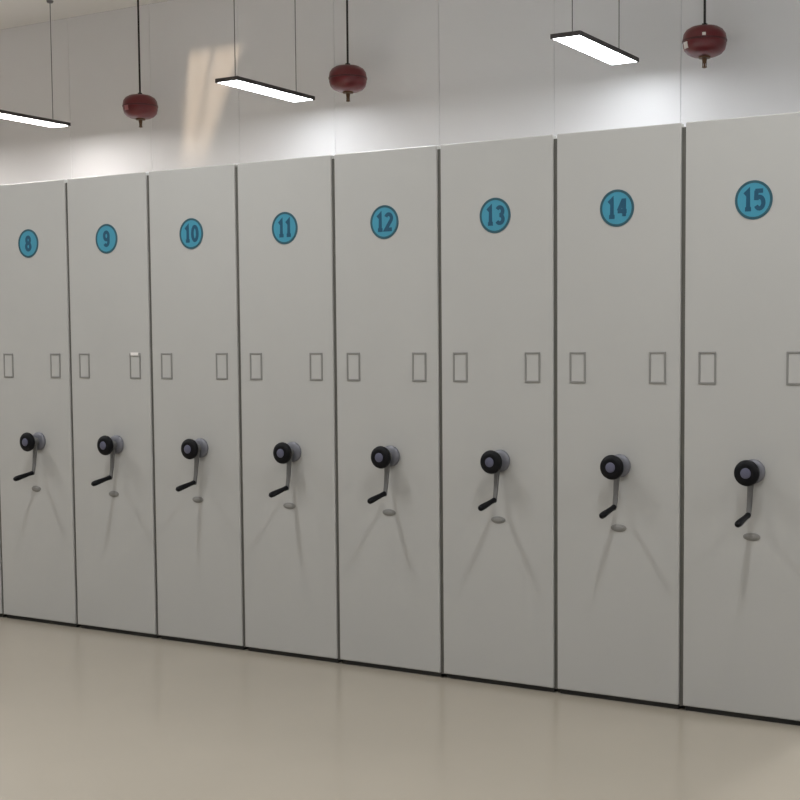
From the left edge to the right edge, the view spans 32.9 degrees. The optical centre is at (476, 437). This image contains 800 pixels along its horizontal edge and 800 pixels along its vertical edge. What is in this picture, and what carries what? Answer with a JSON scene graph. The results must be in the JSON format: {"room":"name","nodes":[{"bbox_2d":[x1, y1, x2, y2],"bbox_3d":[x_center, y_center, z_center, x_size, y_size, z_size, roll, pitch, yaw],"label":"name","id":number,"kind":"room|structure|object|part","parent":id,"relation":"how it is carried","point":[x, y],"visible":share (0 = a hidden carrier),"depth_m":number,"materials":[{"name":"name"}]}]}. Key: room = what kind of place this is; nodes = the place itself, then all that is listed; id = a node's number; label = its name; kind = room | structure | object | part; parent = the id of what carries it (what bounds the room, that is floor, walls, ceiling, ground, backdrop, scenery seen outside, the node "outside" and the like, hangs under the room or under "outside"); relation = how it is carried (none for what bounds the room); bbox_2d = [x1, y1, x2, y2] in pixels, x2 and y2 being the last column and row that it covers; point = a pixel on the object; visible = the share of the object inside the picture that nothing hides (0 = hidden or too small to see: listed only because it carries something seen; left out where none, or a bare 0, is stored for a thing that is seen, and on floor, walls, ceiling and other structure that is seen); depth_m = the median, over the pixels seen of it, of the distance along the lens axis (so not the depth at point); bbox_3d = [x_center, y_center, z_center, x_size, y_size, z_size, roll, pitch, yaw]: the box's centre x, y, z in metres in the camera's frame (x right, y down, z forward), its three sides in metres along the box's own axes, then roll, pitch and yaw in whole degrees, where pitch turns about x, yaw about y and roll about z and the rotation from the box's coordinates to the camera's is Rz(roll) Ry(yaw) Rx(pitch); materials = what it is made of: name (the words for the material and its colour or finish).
{"room":"archive storage room","nodes":[
{"label":"archive storage room","id":0,"kind":"room"},
{"bbox_2d":[0,0,168,29],"bbox_3d":[-4.419,-3.949,6.143,21.000,0.100,14.300,2,4,30],"label":"ceiling","id":1,"kind":"structure","parent":0,"point":[13,13],"depth_m":13.91,"materials":[{"name":"paint"}]},
{"bbox_2d":[0,86,70,127],"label":"pendant lamp","id":2,"kind":"object","parent":1,"relation":"hanging from","point":[26,118],"depth_m":13.40,"materials":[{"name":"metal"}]},
{"bbox_2d":[0,113,65,127],"bbox_3d":[-4.501,-3.146,13.305,0.224,0.019,1.075,2,4,30],"label":"diffuser","id":3,"kind":"object","parent":2,"relation":"attached to","point":[19,117],"depth_m":13.39,"materials":[{"name":"white plastic"}]},
{"bbox_2d":[46,0,52,39],"label":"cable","id":4,"kind":"object","parent":1,"relation":"hanging from","point":[48,1],"depth_m":13.60,"materials":[{"name":"metal"}]},
{"bbox_2d":[122,0,157,127],"bbox_3d":[-3.339,-3.730,13.370,0.347,1.310,0.347,2,4,30],"label":"fire extinguisher","id":5,"kind":"object","parent":1,"relation":"hanging from","point":[141,107],"visible":1,"depth_m":13.30,"materials":[{"name":"red metal"}]},
{"bbox_3d":[-3.340,-3.881,13.360,0.044,0.968,0.044,2,4,30],"label":"hanging rod","id":6,"kind":"part","parent":5,"relation":"part of","materials":[{"name":"metal"}]},
{"bbox_3d":[-3.337,-3.282,13.400,0.340,0.237,0.340,2,4,30],"label":"tank","id":7,"kind":"part","parent":5,"relation":"part of","materials":[{"name":"red metal"}]},
{"bbox_2d":[215,1,314,102],"bbox_3d":[-1.856,-3.674,11.895,0.244,1.240,1.095,2,4,30],"label":"pendant lamp","id":8,"kind":"object","parent":1,"relation":"hanging from","point":[235,81],"visible":1,"depth_m":11.85,"materials":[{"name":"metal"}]},
{"bbox_2d":[220,80,310,101],"bbox_3d":[-1.853,-3.068,11.935,0.224,0.019,1.075,2,4,30],"label":"diffuser","id":9,"kind":"object","parent":8,"relation":"attached to","point":[254,86],"depth_m":11.89,"materials":[{"name":"white plastic"}]},
{"bbox_2d":[329,0,366,101],"bbox_3d":[-1.159,-3.668,12.128,0.347,1.290,0.347,2,4,30],"label":"fire extinguisher","id":10,"kind":"object","parent":1,"relation":"hanging from","point":[347,79],"visible":1,"depth_m":12.05,"materials":[{"name":"red metal"}]},
{"bbox_3d":[-1.160,-3.819,12.118,0.044,0.948,0.044,2,4,30],"label":"hanging rod","id":11,"kind":"part","parent":10,"relation":"part of","materials":[{"name":"metal"}]},
{"bbox_3d":[-1.157,-3.230,12.158,0.340,0.237,0.340,2,4,30],"label":"tank","id":12,"kind":"part","parent":10,"relation":"part of","materials":[{"name":"red metal"}]},
{"bbox_2d":[550,0,638,64],"bbox_3d":[0.919,-3.583,10.315,0.244,1.240,1.095,2,4,30],"label":"pendant lamp","id":13,"kind":"object","parent":1,"relation":"hanging from","point":[585,43],"visible":1,"depth_m":10.27,"materials":[{"name":"white plastic"}]},
{"bbox_2d":[554,35,635,64],"bbox_3d":[0.922,-2.976,10.355,0.224,0.019,1.075,2,4,30],"label":"diffuser","id":14,"kind":"object","parent":13,"relation":"attached to","point":[589,45],"depth_m":10.31,"materials":[{"name":"white plastic"}]},
{"bbox_2d":[682,0,726,67],"bbox_3d":[1.773,-3.544,10.461,0.347,1.345,0.347,2,4,30],"label":"fire extinguisher","id":15,"kind":"object","parent":1,"relation":"hanging from","point":[705,41],"visible":1,"depth_m":10.37,"materials":[{"name":"red metal"}]},
{"bbox_3d":[1.775,-3.078,10.492,0.340,0.237,0.340,2,4,30],"label":"tank","id":16,"kind":"part","parent":15,"relation":"part of","materials":[{"name":"red metal"}]},
{"bbox_3d":[1.772,-3.695,10.451,0.044,1.003,0.044,2,4,30],"label":"hanging rod","id":17,"kind":"part","parent":15,"relation":"part of","materials":[{"name":"metal"}]},
{"bbox_2d":[0,0,799,184],"bbox_3d":[-0.840,-1.830,12.553,21.000,5.018,0.100,2,4,30],"label":"wall","id":18,"kind":"structure","parent":0,"point":[439,72],"depth_m":12.49,"materials":[{"name":"white paint"}]},
{"bbox_2d":[0,616,799,799],"bbox_3d":[-4.394,1.158,6.484,21.000,0.102,14.300,2,4,30],"label":"floor","id":19,"kind":"structure","parent":0,"point":[86,714],"depth_m":5.28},
{"bbox_2d":[0,539,6,616],"bbox_3d":[-2.147,-0.290,9.093,0.580,2.418,3.577,2,4,30],"label":"shelving unit","id":20,"kind":"object","parent":19,"relation":"on","point":[1,609],"visible":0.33,"depth_m":7.63,"materials":[{"name":"metal"}]},
{"bbox_3d":[-2.929,-0.204,7.706,0.561,2.396,0.035,2,4,30],"label":"panel","id":21,"kind":"part","parent":20,"relation":"part of","materials":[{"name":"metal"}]},
{"bbox_2d":[0,179,80,626],"bbox_3d":[-1.643,-0.273,8.806,0.580,2.418,3.577,2,4,30],"label":"shelving unit","id":22,"kind":"object","parent":19,"relation":"on","point":[37,537],"visible":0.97,"depth_m":7.39,"materials":[{"name":"metal"}]},
{"bbox_3d":[-2.437,0.026,7.322,0.105,0.105,0.032,2,4,30],"label":"knob","id":23,"kind":"part","parent":22,"relation":"part of","materials":[{"name":"black plastic"}]},
{"bbox_3d":[-2.414,0.109,7.369,0.032,0.195,0.026,2,4,30],"label":"arm","id":24,"kind":"part","parent":22,"relation":"part of","materials":[{"name":"metal"}]},
{"bbox_3d":[-2.400,0.022,7.388,0.098,0.098,0.020,2,4,30],"label":"mounting plate","id":25,"kind":"part","parent":22,"relation":"part of","materials":[{"name":"silver metal"}]},
{"bbox_2d":[66,172,160,637],"bbox_3d":[-1.139,-0.257,8.519,0.580,2.418,3.577,2,4,30],"label":"shelving unit","id":26,"kind":"object","parent":19,"relation":"on","point":[108,245],"visible":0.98,"depth_m":7.11,"materials":[{"name":"metal"}]},
{"bbox_3d":[-1.936,0.043,7.037,0.105,0.105,0.032,2,4,30],"label":"knob","id":27,"kind":"part","parent":26,"relation":"part of","materials":[{"name":"black plastic"}]},
{"bbox_3d":[-1.912,0.125,7.083,0.032,0.195,0.026,2,4,30],"label":"arm","id":28,"kind":"part","parent":26,"relation":"part of","materials":[{"name":"metal"}]},
{"bbox_3d":[-1.898,0.038,7.102,0.098,0.098,0.020,2,4,30],"label":"mounting plate","id":29,"kind":"part","parent":26,"relation":"part of","materials":[{"name":"silver metal"}]},
{"bbox_2d":[147,164,247,649],"bbox_3d":[-0.634,-0.240,8.232,0.580,2.418,3.577,2,4,30],"label":"shelving unit","id":30,"kind":"object","parent":19,"relation":"on","point":[192,226],"visible":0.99,"depth_m":6.82,"materials":[{"name":"metal"}]},
{"bbox_3d":[-1.435,0.059,6.752,0.105,0.105,0.032,2,4,30],"label":"knob","id":31,"kind":"part","parent":30,"relation":"part of","materials":[{"name":"black plastic"}]},
{"bbox_3d":[-1.411,0.142,6.798,0.032,0.195,0.026,2,4,30],"label":"arm","id":32,"kind":"part","parent":30,"relation":"part of","materials":[{"name":"metal"}]},
{"bbox_3d":[-1.397,0.055,6.817,0.098,0.098,0.020,2,4,30],"label":"mounting plate","id":33,"kind":"part","parent":30,"relation":"part of","materials":[{"name":"silver metal"}]},
{"bbox_2d":[236,155,342,662],"bbox_3d":[-0.130,-0.223,7.945,0.580,2.418,3.577,2,4,30],"label":"shelving unit","id":34,"kind":"object","parent":19,"relation":"on","point":[284,207],"visible":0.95,"depth_m":6.54,"materials":[{"name":"metal"}]},
{"bbox_3d":[-0.929,0.076,6.464,0.105,0.105,0.032,2,4,30],"label":"knob","id":35,"kind":"part","parent":34,"relation":"part of","materials":[{"name":"black plastic"}]},
{"bbox_3d":[-0.905,0.159,6.510,0.032,0.195,0.026,2,4,30],"label":"arm","id":36,"kind":"part","parent":34,"relation":"part of","materials":[{"name":"metal"}]},
{"bbox_3d":[-0.892,0.071,6.529,0.098,0.098,0.020,2,4,30],"label":"mounting plate","id":37,"kind":"part","parent":34,"relation":"part of","materials":[{"name":"silver metal"}]},
{"bbox_2d":[332,145,446,676],"bbox_3d":[0.374,-0.206,7.657,0.580,2.418,3.577,2,4,30],"label":"shelving unit","id":38,"kind":"object","parent":19,"relation":"on","point":[386,269],"visible":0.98,"depth_m":6.25,"materials":[{"name":"metal"}]},
{"bbox_3d":[-0.438,0.092,6.184,0.105,0.105,0.032,2,4,30],"label":"knob","id":39,"kind":"part","parent":38,"relation":"part of","materials":[{"name":"black plastic"}]},
{"bbox_3d":[-0.414,0.175,6.230,0.032,0.195,0.026,2,4,30],"label":"arm","id":40,"kind":"part","parent":38,"relation":"part of","materials":[{"name":"metal"}]},
{"bbox_3d":[-0.401,0.088,6.250,0.098,0.098,0.020,2,4,30],"label":"mounting plate","id":41,"kind":"part","parent":38,"relation":"part of","materials":[{"name":"silver metal"}]},
{"bbox_2d":[438,135,558,691],"bbox_3d":[0.878,-0.190,7.370,0.580,2.418,3.577,2,4,30],"label":"shelving unit","id":42,"kind":"object","parent":19,"relation":"on","point":[496,197],"visible":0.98,"depth_m":5.96,"materials":[{"name":"metal"}]},
{"bbox_3d":[0.064,0.109,5.898,0.105,0.105,0.032,2,4,30],"label":"knob","id":43,"kind":"part","parent":42,"relation":"part of","materials":[{"name":"black plastic"}]},
{"bbox_3d":[0.088,0.191,5.944,0.032,0.195,0.026,2,4,30],"label":"arm","id":44,"kind":"part","parent":42,"relation":"part of","materials":[{"name":"metal"}]},
{"bbox_3d":[0.102,0.104,5.964,0.098,0.098,0.020,2,4,30],"label":"mounting plate","id":45,"kind":"part","parent":42,"relation":"part of","materials":[{"name":"silver metal"}]},
{"bbox_2d":[554,123,685,708],"bbox_3d":[1.382,-0.173,7.083,0.580,2.418,3.577,2,4,30],"label":"shelving unit","id":46,"kind":"object","parent":19,"relation":"on","point":[618,192],"visible":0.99,"depth_m":5.68,"materials":[{"name":"metal"}]},
{"bbox_3d":[0.563,0.125,5.614,0.105,0.105,0.032,2,4,30],"label":"knob","id":47,"kind":"part","parent":46,"relation":"part of","materials":[{"name":"black plastic"}]},
{"bbox_3d":[0.587,0.208,5.660,0.032,0.195,0.026,2,4,30],"label":"arm","id":48,"kind":"part","parent":46,"relation":"part of","materials":[{"name":"metal"}]},
{"bbox_3d":[0.601,0.121,5.679,0.098,0.098,0.020,2,4,30],"label":"mounting plate","id":49,"kind":"part","parent":46,"relation":"part of","materials":[{"name":"silver metal"}]},
{"bbox_2d":[679,112,799,725],"bbox_3d":[1.887,-0.157,6.796,0.580,2.418,3.577,2,4,30],"label":"shelving unit","id":50,"kind":"object","parent":19,"relation":"on","point":[740,471],"visible":1,"depth_m":5.41,"materials":[{"name":"metal"}]},
{"bbox_3d":[1.067,0.142,5.327,0.105,0.105,0.032,2,4,30],"label":"knob","id":51,"kind":"part","parent":50,"relation":"part of","materials":[{"name":"black plastic"}]},
{"bbox_3d":[1.091,0.225,5.373,0.032,0.195,0.026,2,4,30],"label":"arm","id":52,"kind":"part","parent":50,"relation":"part of","materials":[{"name":"metal"}]},
{"bbox_3d":[1.105,0.137,5.393,0.098,0.098,0.020,2,4,30],"label":"mounting plate","id":53,"kind":"part","parent":50,"relation":"part of","materials":[{"name":"silver metal"}]}
]}

